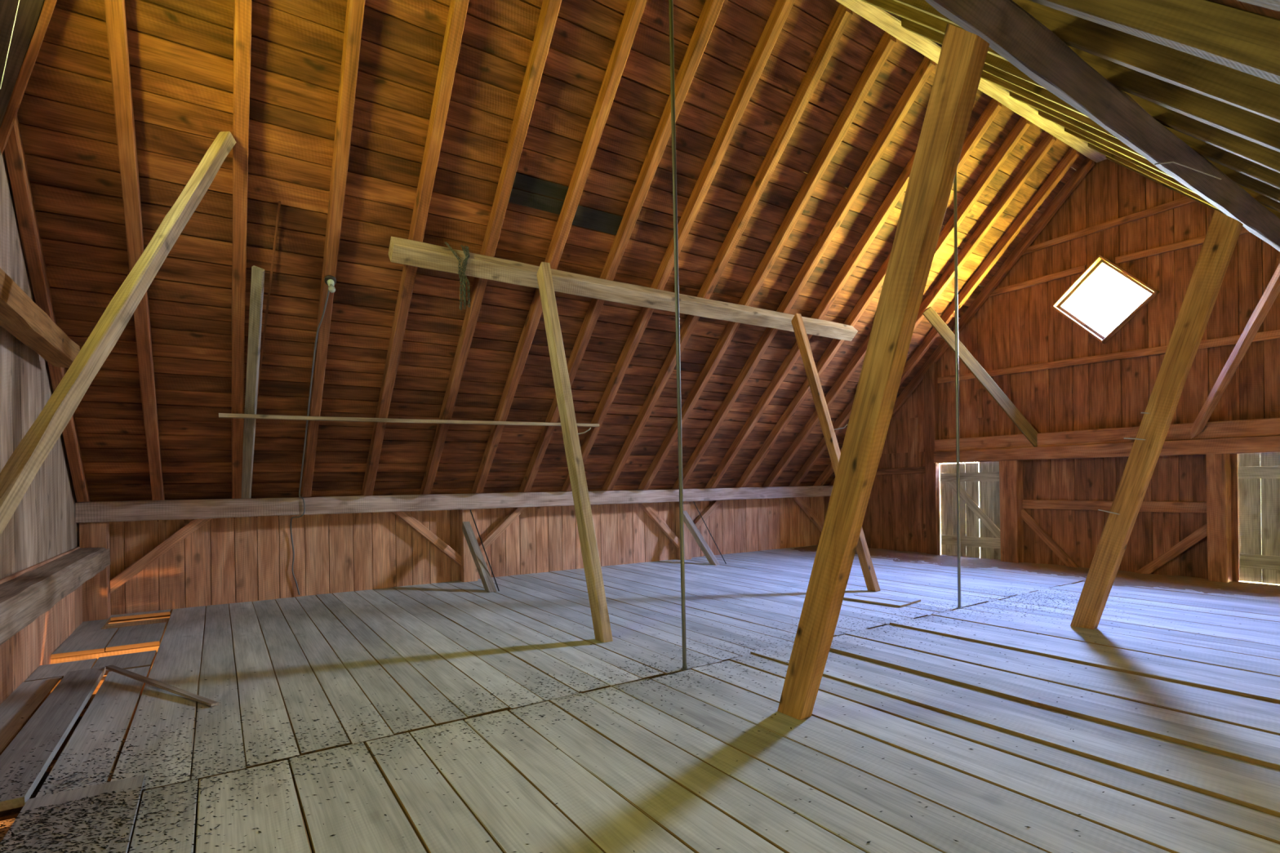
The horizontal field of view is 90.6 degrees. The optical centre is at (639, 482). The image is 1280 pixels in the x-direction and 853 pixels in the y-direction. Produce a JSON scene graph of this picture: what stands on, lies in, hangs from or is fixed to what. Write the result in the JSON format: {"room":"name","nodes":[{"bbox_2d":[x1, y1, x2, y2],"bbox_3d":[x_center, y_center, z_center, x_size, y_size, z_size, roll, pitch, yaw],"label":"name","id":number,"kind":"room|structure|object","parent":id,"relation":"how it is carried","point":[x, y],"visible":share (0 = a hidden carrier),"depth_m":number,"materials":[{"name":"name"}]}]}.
{"room":"farm building","nodes":[
{"label":"farm building","id":0,"kind":"room"},
{"bbox_2d":[0,148,79,579],"bbox_3d":[-3.732,-1.780,2.936,0.056,7.569,12.194,-1,0,-34],"label":"wall","id":1,"kind":"structure","parent":0,"point":[43,526],"depth_m":5.67,"materials":[{"name":"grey wood"}]},
{"bbox_2d":[0,0,57,155],"bbox_3d":[-4.656,-3.261,4.716,1.312,1.228,0.258,-1,0,28],"label":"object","id":2,"kind":"object","parent":1,"relation":"attached to","point":[33,19],"visible":0.99,"depth_m":4.74,"materials":[{"name":"brown wood"}]},
{"bbox_2d":[0,267,79,368],"bbox_3d":[-3.909,-1.253,3.643,0.218,0.221,6.383,-1,0,-34],"label":"beam","id":3,"kind":"structure","parent":1,"relation":"attached to","point":[20,315],"depth_m":4.84,"materials":[{"name":"brown wood"}]},
{"bbox_2d":[0,546,79,584],"bbox_3d":[-5.409,0.779,5.579,0.028,0.030,5.300,-1,0,-34],"label":"trim","id":4,"kind":"structure","parent":1,"relation":"attached to","point":[38,565],"depth_m":5.76,"materials":[{"name":"brown wood"}]},
{"bbox_2d":[0,585,82,704],"bbox_3d":[-4.792,1.515,4.691,0.046,0.950,7.142,-1,0,-34],"label":"wall","id":5,"kind":"structure","parent":1,"relation":"attached to","point":[33,646],"depth_m":5.76,"materials":[{"name":"brown wood"}]},
{"bbox_2d":[0,547,110,645],"bbox_3d":[-4.358,0.912,4.247,0.314,0.299,8.920,-1,0,-34],"label":"beam","id":6,"kind":"structure","parent":1,"relation":"attached to","point":[33,593],"depth_m":5.14,"materials":[{"name":"brown wood"}]},
{"bbox_2d":[0,131,235,535],"bbox_3d":[-3.494,-1.024,4.210,0.113,4.172,2.968,-1,0,-6],"label":"brace","id":7,"kind":"object","parent":6,"relation":"on","point":[23,465],"visible":1,"depth_m":4.05,"materials":[{"name":"brown wood"}]},
{"bbox_2d":[0,614,170,842],"bbox_3d":[2.107,1.736,6.854,14.120,0.208,11.820,-1,0,-34],"label":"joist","id":8,"kind":"structure","parent":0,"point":[97,688],"depth_m":5.56,"materials":[{"name":"brown wood"}]},
{"bbox_2d":[0,613,311,852],"bbox_3d":[2.128,1.642,6.820,13.920,0.054,12.000,-1,0,-34],"label":"floor","id":9,"kind":"structure","parent":0,"point":[34,793],"depth_m":3.57,"materials":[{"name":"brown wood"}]},
{"bbox_2d":[109,496,824,615],"bbox_3d":[-1.232,1.063,11.831,14.112,1.810,0.056,-1,0,-34],"label":"wall","id":10,"kind":"structure","parent":0,"point":[225,560],"depth_m":9.90,"materials":[{"name":"brown wood"}]},
{"bbox_2d":[0,545,1279,852],"bbox_3d":[2.126,1.578,6.820,13.916,0.079,12.040,-1,0,-34],"label":"floor","id":11,"kind":"structure","parent":0,"point":[1214,717],"depth_m":4.23,"materials":[{"name":"grey wood"}]},
{"bbox_2d":[0,666,105,811],"bbox_3d":[-4.009,1.633,4.317,0.245,0.049,2.820,-1,0,-34],"label":"board","id":12,"kind":"object","parent":11,"relation":"on","point":[77,687],"visible":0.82,"depth_m":4.00,"materials":[{"name":"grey wood"}]},
{"bbox_2d":[0,774,144,852],"bbox_3d":[-2.533,1.623,2.766,0.485,0.024,1.440,-1,0,-34],"label":"board","id":13,"kind":"object","parent":11,"relation":"on","point":[132,783],"visible":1,"depth_m":3.04,"materials":[{"name":"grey wood"}]},
{"bbox_2d":[78,522,111,622],"bbox_3d":[-6.777,1.096,7.873,0.266,1.205,0.247,-1,0,-34],"label":"post","id":14,"kind":"object","parent":11,"relation":"on","point":[95,590],"visible":0.62,"depth_m":7.79,"materials":[{"name":"brown wood"}]},
{"bbox_2d":[110,518,212,593],"bbox_3d":[-6.260,0.946,8.317,1.077,0.900,0.127,-1,0,-34],"label":"knee brace","id":15,"kind":"object","parent":14,"relation":"attached to","point":[143,562],"visible":0.9,"depth_m":8.22,"materials":[{"name":"brown wood"}]},
{"bbox_2d":[50,617,169,667],"bbox_3d":[-5.683,1.786,6.853,0.870,0.195,1.980,-1,0,-34],"label":"board","id":16,"kind":"object","parent":11,"relation":"on","point":[96,655],"depth_m":6.54,"materials":[{"name":"brown wood"}]},
{"bbox_2d":[105,665,218,706],"bbox_3d":[-3.877,1.622,5.085,1.731,0.073,0.055,-1,0,30],"label":"lath","id":17,"kind":"object","parent":11,"relation":"on","point":[132,675],"visible":1,"depth_m":5.02,"materials":[{"name":"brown wood"}]},
{"bbox_2d":[457,509,477,582],"bbox_3d":[-2.864,1.039,10.549,0.248,1.205,0.225,-1,0,-34],"label":"wall post","id":18,"kind":"object","parent":11,"relation":"on","point":[468,571],"visible":0.64,"depth_m":10.45,"materials":[{"name":"brown wood"}]},
{"bbox_2d":[392,511,462,565],"bbox_3d":[-3.420,0.930,10.214,1.072,0.950,0.125,-1,0,-34],"label":"knee brace","id":19,"kind":"object","parent":18,"relation":"attached to","point":[406,517],"visible":0.9,"depth_m":10.18,"materials":[{"name":"brown wood"}]},
{"bbox_2d":[75,485,833,523],"bbox_3d":[-1.112,0.287,11.616,13.940,0.272,0.261,-1,0,-34],"label":"wall plate","id":20,"kind":"object","parent":18,"relation":"on","point":[171,509],"visible":0.88,"depth_m":9.63,"materials":[{"name":"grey wood"}]},
{"bbox_2d":[4,114,90,502],"bbox_3d":[-5.283,-2.604,5.414,0.118,5.637,5.632,-1,0,-34],"label":"rafter","id":21,"kind":"object","parent":20,"relation":"on","point":[14,151],"visible":0.7,"depth_m":5.73,"materials":[{"name":"brown wood"}]},
{"bbox_2d":[103,0,164,500],"bbox_3d":[-4.671,-2.615,5.821,0.134,5.642,5.628,-1,0,-34],"label":"rafter","id":22,"kind":"object","parent":20,"relation":"on","point":[115,10],"visible":0.9,"depth_m":5.72,"materials":[{"name":"brown wood"}]},
{"bbox_2d":[231,0,251,498],"bbox_3d":[-3.977,-2.622,6.289,0.132,5.635,5.634,-1,0,-34],"label":"rafter","id":23,"kind":"object","parent":20,"relation":"on","point":[242,8],"visible":0.97,"depth_m":6.13,"materials":[{"name":"brown wood"}]},
{"bbox_2d":[241,265,264,498],"bbox_3d":[-4.626,-1.013,7.531,0.123,2.436,2.514,-1,0,-35],"label":"plank","id":24,"kind":"object","parent":23,"relation":"attached to","point":[257,281],"visible":0.98,"depth_m":7.28,"materials":[{"name":"grey wood"}]},
{"bbox_2d":[300,0,364,497],"bbox_3d":[-3.293,-2.628,6.751,0.132,5.627,5.642,-1,0,-34],"label":"rafter","id":25,"kind":"object","parent":20,"relation":"on","point":[355,8],"visible":0.88,"depth_m":6.42,"materials":[{"name":"brown wood"}]},
{"bbox_2d":[289,285,329,595],"bbox_3d":[-4.194,-0.269,8.087,0.157,3.803,2.867,-1,0,-36],"label":"cable","id":26,"kind":"object","parent":25,"relation":"attached to","point":[328,291],"visible":0.98,"depth_m":8.18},
{"bbox_2d":[324,275,336,293],"bbox_3d":[-3.366,-2.154,6.893,0.119,0.199,0.158,-1,0,-34],"label":"ceiling lamp","id":27,"kind":"object","parent":25,"relation":"attached to","point":[330,280],"visible":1,"depth_m":6.88,"materials":[{"name":"glass"}]},
{"bbox_2d":[360,0,469,495],"bbox_3d":[-2.611,-2.641,7.209,0.140,5.633,5.644,-1,0,-34],"label":"rafter","id":28,"kind":"object","parent":20,"relation":"on","point":[457,12],"visible":0.96,"depth_m":6.77,"materials":[{"name":"brown wood"}]},
{"bbox_2d":[419,0,561,494],"bbox_3d":[-1.912,-2.656,7.669,0.139,5.643,5.632,-1,0,-34],"label":"rafter","id":29,"kind":"object","parent":20,"relation":"on","point":[549,11],"visible":0.95,"depth_m":7.12,"materials":[{"name":"brown wood"}]},
{"bbox_2d":[471,0,647,493],"bbox_3d":[-1.224,-2.669,8.133,0.134,5.649,5.637,-1,0,-34],"label":"rafter","id":30,"kind":"object","parent":20,"relation":"on","point":[634,10],"visible":0.92,"depth_m":7.44,"materials":[{"name":"brown wood"}]},
{"bbox_2d":[518,0,724,492],"bbox_3d":[-0.533,-2.670,8.597,0.139,5.630,5.641,-1,0,-34],"label":"rafter","id":31,"kind":"object","parent":20,"relation":"on","point":[711,9],"visible":0.84,"depth_m":7.76,"materials":[{"name":"brown wood"}]},
{"bbox_2d":[560,0,795,491],"bbox_3d":[0.150,-2.687,9.050,0.139,5.646,5.635,-1,0,-34],"label":"rafter","id":32,"kind":"object","parent":20,"relation":"on","point":[781,9],"visible":0.9,"depth_m":8.07,"materials":[{"name":"brown wood"}]},
{"bbox_2d":[218,413,599,426],"bbox_3d":[-2.814,-0.855,8.856,5.131,0.123,0.099,-1,0,-34],"label":"batten","id":33,"kind":"object","parent":32,"relation":"attached to","point":[220,415],"visible":0.96,"depth_m":8.42,"materials":[{"name":"brown wood"}]},
{"bbox_2d":[600,3,853,490],"bbox_3d":[0.842,-2.699,9.516,0.130,5.648,5.639,-1,0,-34],"label":"rafter","id":34,"kind":"object","parent":20,"relation":"on","point":[842,15],"visible":0.96,"depth_m":8.54,"materials":[{"name":"brown wood"}]},
{"bbox_2d":[637,31,896,489],"bbox_3d":[1.522,-2.701,9.974,0.138,5.632,5.645,-1,0,-34],"label":"rafter","id":35,"kind":"object","parent":20,"relation":"on","point":[887,42],"visible":0.91,"depth_m":9.04,"materials":[{"name":"brown wood"}]},
{"bbox_2d":[671,56,935,488],"bbox_3d":[2.216,-2.717,10.428,0.139,5.644,5.629,-1,0,-34],"label":"rafter","id":36,"kind":"object","parent":20,"relation":"on","point":[925,68],"visible":0.93,"depth_m":9.55,"materials":[{"name":"brown wood"}]},
{"bbox_2d":[792,497,823,532],"bbox_3d":[4.076,0.820,15.228,1.072,0.948,0.124,-1,0,-34],"label":"knee brace","id":37,"kind":"object","parent":20,"relation":"attached to","point":[799,500],"visible":0.8,"depth_m":15.18,"materials":[{"name":"brown wood"}]},
{"bbox_2d":[705,151,915,488],"bbox_3d":[2.912,-2.720,10.903,0.139,5.631,5.644,-1,0,-34],"label":"rafter","id":38,"kind":"object","parent":20,"relation":"on","point":[900,186],"visible":0.77,"depth_m":10.53,"materials":[{"name":"brown wood"}]},
{"bbox_2d":[734,97,1002,487],"bbox_3d":[3.601,-2.736,11.360,0.131,5.643,5.638,-1,0,-34],"label":"rafter","id":39,"kind":"object","parent":20,"relation":"on","point":[993,107],"visible":0.69,"depth_m":11.14,"materials":[{"name":"brown wood"}]},
{"bbox_2d":[387,235,857,341],"bbox_3d":[0.515,-2.567,9.005,7.730,0.294,0.282,-1,0,-34],"label":"purlin","id":40,"kind":"object","parent":39,"relation":"attached to","point":[401,251],"visible":0.96,"depth_m":8.22,"materials":[{"name":"brown wood"}]},
{"bbox_2d":[444,241,470,310],"bbox_3d":[-2.050,-2.340,7.187,0.279,0.787,0.175,-1,0,-34],"label":"rope","id":41,"kind":"object","parent":40,"relation":"hanging from","point":[467,254],"visible":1,"depth_m":7.18,"materials":[{"name":"fabric"}]},
{"bbox_2d":[762,115,1030,486],"bbox_3d":[4.287,-2.743,11.824,0.136,5.637,5.647,-1,0,-34],"label":"rafter","id":42,"kind":"object","parent":20,"relation":"on","point":[1022,125],"visible":0.73,"depth_m":10.54,"materials":[{"name":"brown wood"}]},
{"bbox_2d":[787,132,1056,486],"bbox_3d":[4.976,-2.754,12.274,0.138,5.639,5.628,-1,0,-34],"label":"rafter","id":43,"kind":"object","parent":20,"relation":"on","point":[1049,140],"visible":0.67,"depth_m":11.03,"materials":[{"name":"brown wood"}]},
{"bbox_2d":[813,146,1079,485],"bbox_3d":[5.670,-2.763,12.741,0.134,5.637,5.633,-1,0,-34],"label":"rafter","id":44,"kind":"object","parent":20,"relation":"on","point":[1073,154],"visible":0.65,"depth_m":11.52,"materials":[{"name":"brown wood"}]},
{"bbox_2d":[829,156,1094,484],"bbox_3d":[6.150,-2.769,13.063,0.113,5.634,5.635,-1,0,-34],"label":"rafter","id":45,"kind":"object","parent":20,"relation":"on","point":[1087,164],"visible":0.67,"depth_m":11.91,"materials":[{"name":"brown wood"}]},
{"bbox_2d":[478,506,527,553],"bbox_3d":[-2.394,0.870,10.900,0.958,0.860,0.130,-1,0,-34],"label":"knee brace","id":46,"kind":"object","parent":18,"relation":"attached to","point":[515,513],"visible":0.73,"depth_m":10.85,"materials":[{"name":"brown wood"}]},
{"bbox_2d":[462,521,497,592],"bbox_3d":[-2.521,1.138,9.908,0.125,0.993,1.198,-1,0,-34],"label":"strut","id":47,"kind":"object","parent":11,"relation":"on","point":[486,578],"visible":1,"depth_m":9.87,"materials":[{"name":"grey wood"}]},
{"bbox_2d":[470,509,499,591],"bbox_3d":[-2.443,1.041,9.917,0.017,1.202,1.075,-1,0,-37],"label":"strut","id":48,"kind":"object","parent":11,"relation":"on","point":[470,509],"visible":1,"depth_m":9.88,"materials":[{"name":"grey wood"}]},
{"bbox_2d":[536,262,613,642],"bbox_3d":[-0.726,-0.496,6.982,0.182,4.210,1.461,-1,0,-34],"label":"post","id":49,"kind":"object","parent":11,"relation":"on","point":[588,545],"visible":1,"depth_m":6.86,"materials":[{"name":"brown wood"}]},
{"bbox_2d":[0,574,1254,852],"bbox_3d":[1.764,1.546,5.736,12.116,0.054,6.809,-1,0,-34],"label":"chaff","id":50,"kind":"object","parent":11,"relation":"on","point":[121,824],"visible":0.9,"depth_m":3.56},
{"bbox_2d":[668,0,688,670],"bbox_3d":[0.317,-1.865,5.422,0.068,6.920,0.122,-1,0,-34],"label":"rod","id":51,"kind":"object","parent":11,"relation":"on","point":[670,2],"visible":1,"depth_m":5.41,"materials":[{"name":"metal"}]},
{"bbox_2d":[675,501,691,559],"bbox_3d":[0.899,0.985,13.067,0.246,1.205,0.224,-1,0,-34],"label":"wall post","id":52,"kind":"object","parent":11,"relation":"on","point":[686,505],"visible":0.5,"depth_m":13.00,"materials":[{"name":"brown wood"}]},
{"bbox_2d":[638,502,679,547],"bbox_3d":[0.380,0.875,12.757,0.965,0.950,0.126,-1,0,-34],"label":"knee brace","id":53,"kind":"object","parent":52,"relation":"attached to","point":[646,507],"visible":0.86,"depth_m":12.73,"materials":[{"name":"brown wood"}]},
{"bbox_2d":[691,500,723,535],"bbox_3d":[1.385,0.774,13.430,0.976,0.778,0.127,-1,0,-34],"label":"knee brace","id":54,"kind":"object","parent":52,"relation":"attached to","point":[714,504],"visible":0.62,"depth_m":13.41,"materials":[{"name":"brown wood"}]},
{"bbox_2d":[683,511,719,564],"bbox_3d":[1.197,1.078,12.495,0.125,1.006,1.030,-1,0,-34],"label":"strut","id":55,"kind":"object","parent":11,"relation":"on","point":[708,553],"visible":0.95,"depth_m":12.46,"materials":[{"name":"grey wood"}]},
{"bbox_2d":[791,313,880,591],"bbox_3d":[2.918,-0.542,9.500,0.186,4.197,1.346,-1,0,-44],"label":"post","id":56,"kind":"object","parent":11,"relation":"on","point":[867,566],"visible":0.78,"depth_m":9.54,"materials":[{"name":"brown wood"}]},
{"bbox_2d":[843,594,911,607],"bbox_3d":[2.982,1.543,8.319,0.251,0.024,1.056,-1,0,-40],"label":"board","id":57,"kind":"object","parent":11,"relation":"on","point":[853,597],"visible":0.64,"depth_m":8.17,"materials":[{"name":"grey wood"}]},
{"bbox_2d":[777,22,989,719],"bbox_3d":[1.373,-0.413,3.821,0.132,3.984,1.451,-1,0,-34],"label":"post","id":58,"kind":"object","parent":11,"relation":"on","point":[963,53],"visible":1,"depth_m":3.66,"materials":[{"name":"brown wood"}]},
{"bbox_2d":[854,592,920,604],"bbox_3d":[3.275,1.538,8.413,0.256,0.024,0.801,-1,0,-43],"label":"board","id":59,"kind":"object","parent":11,"relation":"on","point":[912,601],"visible":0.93,"depth_m":8.35,"materials":[{"name":"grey wood"}]},
{"bbox_2d":[924,361,940,555],"bbox_3d":[6.101,-0.490,13.228,0.140,4.003,0.245,-1,0,-34],"label":"post","id":60,"kind":"object","parent":11,"relation":"on","point":[931,380],"visible":0.95,"depth_m":13.16,"materials":[{"name":"brown wood"}]},
{"bbox_2d":[953,170,962,608],"bbox_3d":[3.874,-1.817,7.762,0.068,6.720,0.082,-1,0,-34],"label":"rod","id":61,"kind":"object","parent":11,"relation":"on","point":[959,606],"visible":0.87,"depth_m":7.75,"materials":[{"name":"metal"}]},
{"bbox_2d":[999,460,1024,563],"bbox_3d":[6.961,0.546,11.856,0.258,1.905,0.318,-1,0,-34],"label":"post","id":62,"kind":"object","parent":11,"relation":"on","point":[1011,472],"visible":0.99,"depth_m":11.76,"materials":[{"name":"brown wood"}]},
{"bbox_2d":[1021,509,1079,568],"bbox_3d":[7.351,0.996,11.410,0.098,0.990,0.993,-1,0,-34],"label":"knee brace","id":63,"kind":"object","parent":62,"relation":"attached to","point":[1047,540],"visible":0.91,"depth_m":11.37,"materials":[{"name":"brown wood"}]},
{"bbox_2d":[791,545,1279,596],"bbox_3d":[7.196,1.488,10.211,1.682,0.024,11.800,-1,0,-34],"label":"dirt","id":64,"kind":"object","parent":11,"relation":"on","point":[1122,578],"visible":0.78,"depth_m":10.21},
{"bbox_2d":[1070,209,1243,629],"bbox_3d":[4.986,-0.467,6.208,0.175,3.986,1.404,-1,0,-34],"label":"post","id":65,"kind":"object","parent":11,"relation":"on","point":[1224,231],"visible":1,"depth_m":6.09,"materials":[{"name":"brown wood"}]},
{"bbox_2d":[1205,453,1232,582],"bbox_3d":[8.601,0.522,9.402,0.258,1.905,0.226,-1,0,-34],"label":"post","id":66,"kind":"object","parent":11,"relation":"on","point":[1218,466],"visible":0.94,"depth_m":9.32,"materials":[{"name":"brown wood"}]},
{"bbox_2d":[1134,523,1207,573],"bbox_3d":[8.352,1.050,9.915,0.095,0.853,1.016,-1,0,-34],"label":"knee brace","id":67,"kind":"object","parent":66,"relation":"attached to","point":[1201,533],"visible":0.88,"depth_m":9.85,"materials":[{"name":"brown wood"}]},
{"bbox_3d":[9.501,0.509,8.057,0.258,1.905,0.225,-1,0,-34],"label":"post","id":68,"kind":"object","parent":11,"relation":"on","visible":0},
{"bbox_2d":[933,435,1279,462],"bbox_3d":[7.864,-0.529,10.461,0.272,0.246,6.240,-1,0,-34],"label":"beam","id":69,"kind":"structure","parent":68,"relation":"on","point":[1262,444],"depth_m":10.43,"materials":[{"name":"brown wood"}]},
{"bbox_2d":[934,417,1279,452],"bbox_3d":[7.884,-0.762,10.483,0.228,0.274,6.251,-1,0,-34],"label":"beam","id":70,"kind":"structure","parent":69,"relation":"on","point":[1269,426],"depth_m":10.49,"materials":[{"name":"brown wood"}]},
{"bbox_2d":[922,306,1037,447],"bbox_3d":[6.202,-1.913,11.580,1.929,2.690,0.056,-1,0,9],"label":"brace","id":71,"kind":"object","parent":70,"relation":"attached to","point":[975,368],"visible":0.97,"depth_m":11.54,"materials":[{"name":"brown wood"}]},
{"bbox_2d":[1190,262,1279,439],"bbox_3d":[8.193,-1.828,8.599,0.107,2.352,1.959,-1,0,10],"label":"brace","id":72,"kind":"object","parent":69,"relation":"on","point":[1272,291],"visible":1,"depth_m":8.64,"materials":[{"name":"brown wood"}]},
{"bbox_2d":[17,0,1279,521],"bbox_3d":[2.068,-2.466,6.820,14.720,6.630,13.163,-1,0,-34],"label":"ceiling","id":73,"kind":"structure","parent":0,"point":[181,51],"depth_m":7.36,"materials":[{"name":"brown wood"}]},
{"bbox_2d":[257,200,280,391],"bbox_3d":[-4.096,-1.926,6.958,0.024,1.723,1.730,-1,0,-38],"label":"lath","id":74,"kind":"object","parent":73,"relation":"attached to","point":[279,202],"visible":0.86,"depth_m":6.81,"materials":[{"name":"brown wood"}]},
{"bbox_2d":[835,0,1106,162],"bbox_3d":[2.024,-5.450,6.821,13.920,0.210,0.208,-1,0,-34],"label":"ridge beam","id":75,"kind":"structure","parent":73,"relation":"attached to","point":[891,23],"depth_m":8.49,"materials":[{"name":"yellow wood"}]},
{"bbox_3d":[-1.493,-2.657,0.926,0.138,5.633,5.644,-1,0,-34],"label":"rafter","id":76,"kind":"object","parent":73,"relation":"attached to","visible":0},
{"bbox_2d":[924,0,1279,251],"bbox_3d":[3.522,-2.612,4.572,13.600,0.282,0.295,-1,0,-34],"label":"purlin","id":77,"kind":"object","parent":76,"relation":"attached to","point":[1011,31],"visible":0.98,"depth_m":4.17,"materials":[{"name":"brown wood"}]},
{"bbox_3d":[5.309,0.195,2.014,13.940,0.269,0.263,-1,0,-34],"label":"wall plate","id":78,"kind":"object","parent":73,"relation":"attached to","visible":0},
{"bbox_2d":[861,0,1279,173],"bbox_3d":[4.011,-2.737,4.613,0.128,5.632,5.636,-1,0,-34],"label":"rafter","id":79,"kind":"object","parent":78,"relation":"on","point":[1269,158],"visible":0.3,"depth_m":4.59,"materials":[{"name":"brown wood"}]},
{"bbox_2d":[893,0,1279,152],"bbox_3d":[3.318,-2.729,4.148,0.126,5.637,5.638,-1,0,-34],"label":"rafter","id":80,"kind":"object","parent":78,"relation":"on","point":[1245,124],"visible":0.34,"depth_m":3.95,"materials":[{"name":"brown wood"}]},
{"bbox_2d":[901,17,1279,189],"bbox_3d":[4.706,-2.747,5.075,0.133,5.633,5.639,-1,0,-34],"label":"rafter","id":81,"kind":"object","parent":78,"relation":"on","point":[1243,166],"visible":0.3,"depth_m":5.16,"materials":[{"name":"brown wood"}]},
{"bbox_2d":[1038,109,1171,177],"bbox_3d":[7.460,-2.789,6.914,0.129,5.637,5.644,-1,0,-34],"label":"rafter","id":82,"kind":"object","parent":78,"relation":"on","point":[1135,157],"visible":0.27,"depth_m":8.59,"materials":[{"name":"brown wood"}]},
{"bbox_2d":[941,44,1279,202],"bbox_3d":[5.392,-2.763,5.536,0.136,5.644,5.636,-1,0,-34],"label":"rafter","id":83,"kind":"object","parent":78,"relation":"on","point":[1267,190],"visible":0.2,"depth_m":6.64,"materials":[{"name":"brown wood"}]},
{"bbox_2d":[1064,127,1194,192],"bbox_3d":[8.145,-2.803,7.379,0.131,5.644,5.633,-1,0,-34],"label":"rafter","id":84,"kind":"object","parent":78,"relation":"on","point":[1094,143],"visible":0.28,"depth_m":9.02,"materials":[{"name":"brown wood"}]},
{"bbox_2d":[981,71,1279,212],"bbox_3d":[6.076,-2.769,5.994,0.134,5.636,5.634,-1,0,-34],"label":"rafter","id":85,"kind":"object","parent":78,"relation":"on","point":[1262,199],"visible":0.25,"depth_m":7.50,"materials":[{"name":"brown wood"}]},
{"bbox_2d":[1009,91,1279,218],"bbox_3d":[6.767,-2.782,6.458,0.128,5.643,5.632,-1,0,-34],"label":"rafter","id":86,"kind":"object","parent":78,"relation":"on","point":[1098,133],"visible":0.25,"depth_m":8.06,"materials":[{"name":"brown wood"}]},
{"bbox_2d":[1012,0,1279,122],"bbox_3d":[2.636,-2.718,3.691,0.128,5.635,5.637,-1,0,-34],"label":"rafter","id":87,"kind":"object","parent":78,"relation":"on","point":[1260,96],"visible":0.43,"depth_m":3.37,"materials":[{"name":"brown wood"}]},
{"bbox_2d":[1088,142,1218,209],"bbox_3d":[8.839,-2.807,7.836,0.131,5.632,5.645,-1,0,-34],"label":"rafter","id":88,"kind":"object","parent":78,"relation":"on","point":[1108,154],"visible":0.32,"depth_m":9.51,"materials":[{"name":"brown wood"}]},
{"bbox_2d":[1029,0,1279,84],"bbox_3d":[1.946,-2.714,3.228,0.128,5.646,5.640,-1,0,-34],"label":"rafter","id":89,"kind":"object","parent":78,"relation":"on","point":[1244,41],"visible":1,"depth_m":2.61,"materials":[{"name":"brown wood"}]},
{"bbox_2d":[1105,155,1226,215],"bbox_3d":[9.390,-2.817,8.213,0.118,5.637,5.632,-1,0,-34],"label":"rafter","id":90,"kind":"object","parent":78,"relation":"on","point":[1107,157],"visible":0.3,"depth_m":9.90,"materials":[{"name":"brown wood"}]},
{"bbox_2d":[1237,0,1279,11],"bbox_3d":[1.259,-2.697,2.768,0.126,5.633,5.641,-1,0,-34],"label":"rafter","id":91,"kind":"object","parent":78,"relation":"on","point":[1274,5],"visible":1,"depth_m":1.90,"materials":[{"name":"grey wood"}]},
{"bbox_2d":[824,159,1279,582],"bbox_3d":[7.885,-1.950,10.705,0.056,7.569,12.194,-1,0,-34],"label":"wall","id":92,"kind":"structure","parent":0,"point":[1018,327],"depth_m":10.79,"materials":[{"name":"brown wood"}]},
{"bbox_2d":[875,466,924,475],"bbox_3d":[5.313,-0.229,14.485,0.058,0.204,2.733,-1,0,-34],"label":"girt","id":93,"kind":"object","parent":92,"relation":"attached to","point":[908,470],"visible":0.44,"depth_m":13.85,"materials":[{"name":"brown wood"}]},
{"bbox_2d":[910,417,918,466],"bbox_3d":[5.902,-0.846,13.615,0.029,1.080,0.174,-1,0,-34],"label":"cleat","id":94,"kind":"object","parent":92,"relation":"attached to","point":[913,421],"visible":1,"depth_m":13.60,"materials":[{"name":"brown wood"}]},
{"bbox_2d":[939,461,1000,559],"bbox_3d":[6.633,0.548,12.633,0.057,1.950,1.356,-1,0,-34],"label":"door","id":95,"kind":"structure","parent":92,"relation":"in","point":[980,496],"depth_m":12.63,"materials":[{"name":"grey wood"}]},
{"bbox_2d":[992,399,998,420],"bbox_3d":[6.848,-1.395,12.193,0.029,0.410,0.094,-1,0,-34],"label":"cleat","id":96,"kind":"object","parent":92,"relation":"attached to","point":[995,412],"visible":0.88,"depth_m":12.19,"materials":[{"name":"brown wood"}]},
{"bbox_2d":[988,265,1086,297],"bbox_3d":[7.151,-3.659,11.663,0.058,0.142,1.862,-1,0,-34],"label":"girt","id":97,"kind":"object","parent":92,"relation":"attached to","point":[1079,269],"visible":0.92,"depth_m":11.49,"materials":[{"name":"brown wood"}]},
{"bbox_2d":[1050,254,1159,343],"bbox_3d":[7.816,-3.087,10.695,0.165,1.493,1.547,-1,0,-34],"label":"window","id":98,"kind":"structure","parent":92,"relation":"in","point":[1090,270],"depth_m":10.76,"materials":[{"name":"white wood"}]},
{"bbox_2d":[937,329,1279,383],"bbox_3d":[7.998,-2.097,10.428,0.059,0.204,6.512,-1,0,-34],"label":"girt","id":99,"kind":"object","parent":92,"relation":"attached to","point":[1269,335],"visible":0.79,"depth_m":10.62,"materials":[{"name":"brown wood"}]},
{"bbox_2d":[1022,196,1196,255],"bbox_3d":[7.810,-4.309,10.660,0.059,0.181,2.933,-1,0,-34],"label":"girt","id":100,"kind":"object","parent":92,"relation":"attached to","point":[1185,200],"visible":0.86,"depth_m":10.54,"materials":[{"name":"brown wood"}]},
{"bbox_2d":[1022,499,1206,513],"bbox_3d":[7.873,0.396,10.669,0.068,0.176,2.670,-1,0,-34],"label":"girt","id":101,"kind":"object","parent":92,"relation":"attached to","point":[1094,505],"visible":0.8,"depth_m":10.67,"materials":[{"name":"brown wood"}]},
{"bbox_2d":[1115,226,1250,264],"bbox_3d":[8.431,-3.679,9.746,0.054,0.142,1.872,-1,0,-34],"label":"girt","id":102,"kind":"object","parent":92,"relation":"attached to","point":[1198,240],"visible":0.61,"depth_m":9.96,"materials":[{"name":"brown wood"}]},
{"bbox_2d":[1237,452,1279,584],"bbox_3d":[9.195,0.497,8.802,0.057,1.922,1.359,-1,0,-34],"label":"door","id":103,"kind":"structure","parent":92,"relation":"in","point":[1258,473],"depth_m":9.16,"materials":[{"name":"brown wood"}]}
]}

